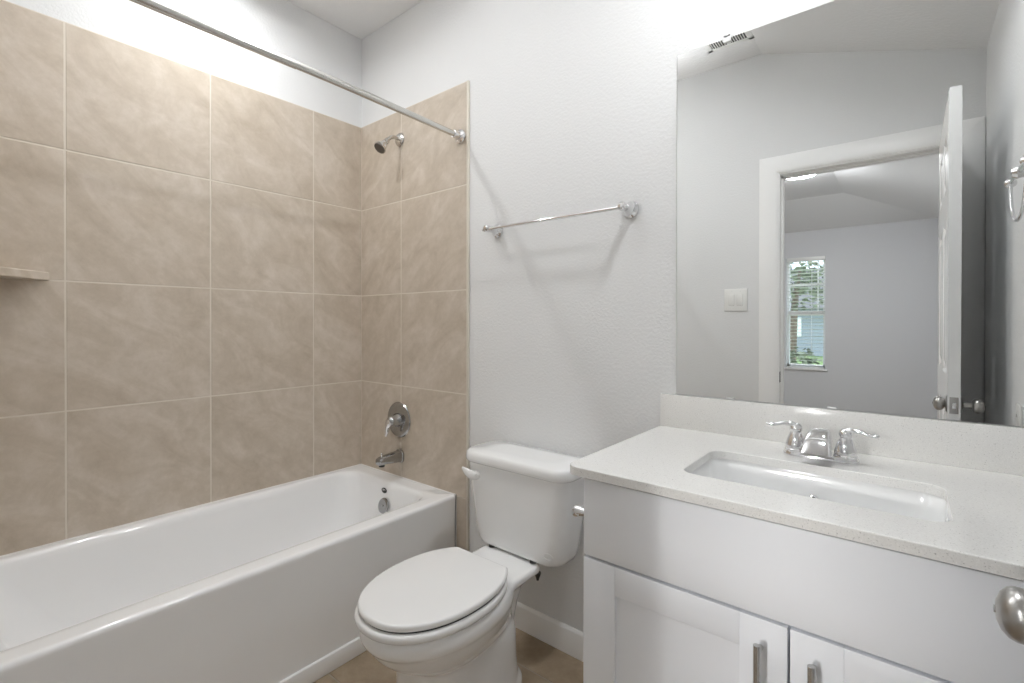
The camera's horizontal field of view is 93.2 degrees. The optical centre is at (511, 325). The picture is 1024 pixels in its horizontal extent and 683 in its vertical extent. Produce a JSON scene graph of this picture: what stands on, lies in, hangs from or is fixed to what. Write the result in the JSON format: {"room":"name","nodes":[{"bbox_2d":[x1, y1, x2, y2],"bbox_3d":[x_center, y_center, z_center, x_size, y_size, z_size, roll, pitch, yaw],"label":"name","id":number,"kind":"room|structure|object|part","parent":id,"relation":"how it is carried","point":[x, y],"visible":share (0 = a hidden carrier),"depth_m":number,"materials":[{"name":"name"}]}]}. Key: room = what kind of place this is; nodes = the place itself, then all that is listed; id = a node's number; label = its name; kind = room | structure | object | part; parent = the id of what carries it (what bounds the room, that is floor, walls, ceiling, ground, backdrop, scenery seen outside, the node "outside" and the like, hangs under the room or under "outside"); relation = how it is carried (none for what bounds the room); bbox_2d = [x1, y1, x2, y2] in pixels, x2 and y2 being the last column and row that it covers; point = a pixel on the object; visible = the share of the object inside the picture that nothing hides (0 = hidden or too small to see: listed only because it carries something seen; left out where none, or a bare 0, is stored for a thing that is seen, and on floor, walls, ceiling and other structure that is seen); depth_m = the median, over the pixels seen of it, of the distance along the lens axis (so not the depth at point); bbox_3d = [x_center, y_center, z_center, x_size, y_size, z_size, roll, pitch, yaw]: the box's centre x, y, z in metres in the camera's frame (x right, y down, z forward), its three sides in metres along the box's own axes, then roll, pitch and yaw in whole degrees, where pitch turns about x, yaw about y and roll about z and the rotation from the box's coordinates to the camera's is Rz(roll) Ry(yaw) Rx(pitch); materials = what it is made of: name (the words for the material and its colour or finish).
{"room":"bathroom","nodes":[
{"label":"bathroom","id":0,"kind":"room"},
{"bbox_2d":[0,0,361,555],"bbox_3d":[-1.345,-0.170,2.067,0.128,2.746,1.775,0,0,39],"label":"wall","id":1,"kind":"structure","parent":0,"point":[188,198],"depth_m":1.93,"materials":[{"name":"beige tile"}]},
{"bbox_2d":[0,266,49,280],"bbox_3d":[-1.570,-0.168,1.461,0.292,0.029,0.292,0,0,39],"label":"corner shelf","id":2,"kind":"object","parent":1,"relation":"attached to","point":[5,272],"visible":1,"depth_m":1.57,"materials":[{"name":"beige tile"}]},
{"bbox_2d":[286,0,422,39],"bbox_3d":[-0.309,-1.396,1.214,2.800,0.382,1.775,0,0,39],"label":"ceiling","id":3,"kind":"structure","parent":0,"point":[359,18],"depth_m":2.38,"materials":[{"name":"white paint"}]},
{"bbox_2d":[313,628,582,682],"bbox_3d":[-0.309,1.249,1.117,2.946,0.080,2.280,0,0,39],"label":"floor","id":4,"kind":"structure","parent":0,"point":[538,661],"depth_m":1.71,"materials":[{"name":"tile"}]},
{"bbox_2d":[0,464,455,682],"bbox_3d":[-1.011,0.978,1.798,0.737,0.455,1.518,0,0,39],"label":"bathtub","id":5,"kind":"object","parent":4,"relation":"on","point":[265,585],"visible":0.94,"depth_m":1.66,"materials":[{"name":"white ceramic"}]},
{"bbox_3d":[-0.612,0.857,2.304,0.072,0.069,0.026,0,0,39],"label":"overflow plate","id":6,"kind":"part","parent":5,"relation":"part of","materials":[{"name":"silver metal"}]},
{"bbox_2d":[354,441,583,682],"bbox_3d":[-0.132,0.838,1.560,0.503,0.740,0.793,0,0,39],"label":"toilet","id":7,"kind":"object","parent":4,"relation":"on","point":[445,615],"visible":0.99,"depth_m":1.51,"materials":[{"name":"white ceramic"}]},
{"bbox_3d":[-0.245,0.802,1.433,0.370,0.024,0.438,0,0,39],"label":"seat","id":8,"kind":"part","parent":7,"relation":"part of","materials":[{"name":"white plastic"}]},
{"bbox_3d":[-0.239,0.774,1.440,0.356,0.024,0.439,0,0,39],"label":"lid","id":9,"kind":"part","parent":7,"relation":"part of","materials":[{"name":"white plastic"}]},
{"bbox_3d":[-0.183,1.012,1.510,0.364,0.392,0.610,0,0,39],"label":"bowl","id":10,"kind":"part","parent":7,"relation":"part of","materials":[{"name":"white ceramic"}]},
{"bbox_3d":[-0.159,0.552,1.808,0.086,0.038,0.027,0,0,39],"label":"flush lever","id":11,"kind":"part","parent":7,"relation":"part of","materials":[{"name":"white plastic"}]},
{"bbox_3d":[0.051,0.489,1.766,0.475,0.044,0.214,0,0,39],"label":"tank lid","id":12,"kind":"part","parent":7,"relation":"part of","materials":[{"name":"white ceramic"}]},
{"bbox_3d":[0.052,0.660,1.769,0.454,0.308,0.187,0,0,39],"label":"tank","id":13,"kind":"part","parent":7,"relation":"part of","materials":[{"name":"white ceramic"}]},
{"bbox_2d":[583,478,1023,682],"bbox_3d":[0.650,0.777,1.043,0.836,0.868,0.594,0,0,39],"label":"vanity cabinet","id":14,"kind":"object","parent":4,"relation":"on","point":[676,591],"visible":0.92,"depth_m":0.87,"materials":[{"name":"white wood"}]},
{"bbox_2d":[572,504,583,516],"bbox_3d":[0.229,0.458,1.243,0.072,0.048,0.198,0,0,39],"label":"paper holder","id":15,"kind":"object","parent":14,"relation":"attached to","point":[578,510],"visible":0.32,"depth_m":1.19,"materials":[{"name":"silver metal"}]},
{"bbox_3d":[0.327,0.817,0.983,0.410,0.578,0.018,0,0,39],"label":"cabinet door","id":16,"kind":"part","parent":14,"relation":"part of","materials":[{"name":"white wood"}]},
{"bbox_3d":[0.436,0.630,0.858,0.012,0.140,0.036,0,0,39],"label":"bar handle","id":17,"kind":"part","parent":14,"relation":"part of","materials":[{"name":"silver metal"}]},
{"bbox_2d":[570,393,1023,580],"bbox_3d":[0.642,0.281,1.062,0.876,0.122,0.573,0,0,39],"label":"countertop","id":18,"kind":"structure","parent":14,"relation":"on","point":[977,469],"depth_m":1.06,"materials":[{"name":"stone"}]},
{"bbox_2d":[691,459,949,521],"bbox_3d":[0.619,0.419,1.021,0.479,0.151,0.274,0,0,39],"label":"sink","id":19,"kind":"object","parent":18,"relation":"in","point":[915,504],"visible":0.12,"depth_m":1.09,"materials":[{"name":"white ceramic"}]},
{"bbox_2d":[766,421,879,465],"bbox_3d":[0.729,0.280,1.151,0.232,0.082,0.109,0,0,39],"label":"faucet","id":20,"kind":"object","parent":18,"relation":"on","point":[817,443],"visible":1,"depth_m":1.13,"materials":[{"name":"silver metal"}]},
{"bbox_3d":[0.679,0.248,1.216,0.073,0.019,0.019,0,0,27],"label":"lever","id":21,"kind":"part","parent":20,"relation":"part of","materials":[{"name":"silver metal"}]},
{"bbox_3d":[0.705,0.276,1.203,0.049,0.068,0.049,0,0,39],"label":"handle","id":22,"kind":"part","parent":20,"relation":"part of","materials":[{"name":"silver metal"}]},
{"bbox_3d":[0.728,0.280,1.151,0.062,0.063,0.108,0,0,39],"label":"spout","id":23,"kind":"part","parent":20,"relation":"part of","materials":[{"name":"silver metal"}]},
{"bbox_3d":[0.745,0.314,1.171,0.157,0.014,0.055,0,0,39],"label":"plate","id":24,"kind":"part","parent":20,"relation":"part of","materials":[{"name":"silver metal"}]},
{"bbox_3d":[0.784,0.277,1.139,0.049,0.068,0.049,0,0,39],"label":"handle","id":25,"kind":"part","parent":20,"relation":"part of","materials":[{"name":"silver metal"}]},
{"bbox_3d":[0.802,0.249,1.115,0.019,0.019,0.073,0,0,-39],"label":"lever","id":26,"kind":"part","parent":20,"relation":"part of","materials":[{"name":"silver metal"}]},
{"bbox_3d":[0.499,0.630,0.806,0.012,0.140,0.036,0,0,39],"label":"bar handle","id":27,"kind":"part","parent":14,"relation":"part of","materials":[{"name":"silver metal"}]},
{"bbox_3d":[0.651,0.819,0.717,0.421,0.578,0.018,0,0,39],"label":"cabinet door","id":28,"kind":"part","parent":14,"relation":"part of","materials":[{"name":"white wood"}]},
{"bbox_2d":[361,0,1018,631],"bbox_3d":[0.210,-0.166,1.856,2.560,2.746,0.131,0,0,39],"label":"wall","id":29,"kind":"structure","parent":0,"point":[560,335],"depth_m":1.92,"materials":[{"name":"white paint"}]},
{"bbox_2d":[374,133,403,153],"bbox_3d":[-0.599,-0.888,2.344,0.066,0.128,0.144,0,0,39],"label":"shower","id":30,"kind":"object","parent":29,"relation":"attached to","point":[380,146],"visible":1,"depth_m":2.33,"materials":[{"name":"silver metal"}]},
{"bbox_3d":[-0.583,-0.904,2.363,0.018,0.053,0.093,0,0,39],"label":"arm","id":31,"kind":"part","parent":30,"relation":"part of","materials":[{"name":"silver metal"}]},
{"bbox_2d":[376,449,403,466],"bbox_3d":[-0.596,0.644,2.353,0.062,0.070,0.133,0,0,39],"label":"tub spout","id":32,"kind":"object","parent":29,"relation":"attached to","point":[396,456],"visible":1,"depth_m":2.34,"materials":[{"name":"silver metal"}]},
{"bbox_2d":[384,402,409,436],"bbox_3d":[-0.584,0.468,2.380,0.176,0.176,0.074,0,0,39],"label":"shower valve","id":33,"kind":"object","parent":29,"relation":"attached to","point":[398,420],"visible":1,"depth_m":2.37,"materials":[{"name":"silver metal"}]},
{"bbox_3d":[-0.603,0.498,2.371,0.058,0.095,0.036,0,0,39],"label":"lever","id":34,"kind":"part","parent":33,"relation":"part of","materials":[{"name":"silver metal"}]},
{"bbox_2d":[514,601,582,661],"bbox_3d":[0.156,1.158,1.827,0.892,0.098,0.013,0,0,39],"label":"baseboard","id":35,"kind":"structure","parent":29,"relation":"attached to","point":[545,628],"depth_m":1.83,"materials":[{"name":"white wood"}]},
{"bbox_2d":[482,201,638,237],"bbox_3d":[0.145,-0.389,1.784,0.650,0.056,0.083,0,0,39],"label":"towel bar","id":36,"kind":"object","parent":29,"relation":"attached to","point":[630,209],"visible":1,"depth_m":1.69,"materials":[{"name":"silver metal"}]},
{"bbox_3d":[-0.084,-0.390,1.972,0.056,0.056,0.083,0,0,39],"label":"post","id":37,"kind":"part","parent":36,"relation":"part of","materials":[{"name":"silver metal"}]},
{"bbox_3d":[0.375,-0.388,1.596,0.056,0.056,0.083,0,0,39],"label":"post","id":38,"kind":"part","parent":36,"relation":"part of","materials":[{"name":"silver metal"}]},
{"bbox_2d":[660,393,1023,475],"bbox_3d":[0.818,0.270,1.276,0.876,0.102,0.019,0,0,39],"label":"backsplash","id":39,"kind":"structure","parent":29,"relation":"attached to","point":[978,446],"depth_m":1.20,"materials":[{"name":"stone"}]},
{"bbox_2d":[676,0,1023,426],"bbox_3d":[0.839,-0.321,1.262,0.828,1.078,0.011,0,0,39],"label":"mirror","id":40,"kind":"object","parent":29,"relation":"attached to","point":[850,173],"visible":1,"depth_m":1.23,"materials":[{"name":"silver mirror"}]},
{"bbox_3d":[-1.450,-0.165,1.092,4.160,2.746,0.133,0,0,39],"label":"wall","id":41,"kind":"structure","parent":0,"visible":0},
{"bbox_2d":[129,0,465,143],"bbox_3d":[-0.706,-0.832,1.542,0.062,0.072,1.517,0,0,39],"label":"shower rod","id":42,"kind":"object","parent":41,"relation":"attached to","point":[155,5],"visible":1,"depth_m":1.51,"materials":[{"name":"silver metal"}]},
{"bbox_2d":[993,586,1023,644],"bbox_3d":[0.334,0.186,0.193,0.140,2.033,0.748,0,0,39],"label":"door knob","id":43,"kind":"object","parent":41,"relation":"in","point":[1008,608],"depth_m":0.47,"materials":[{"name":"silver metal"}]}
]}

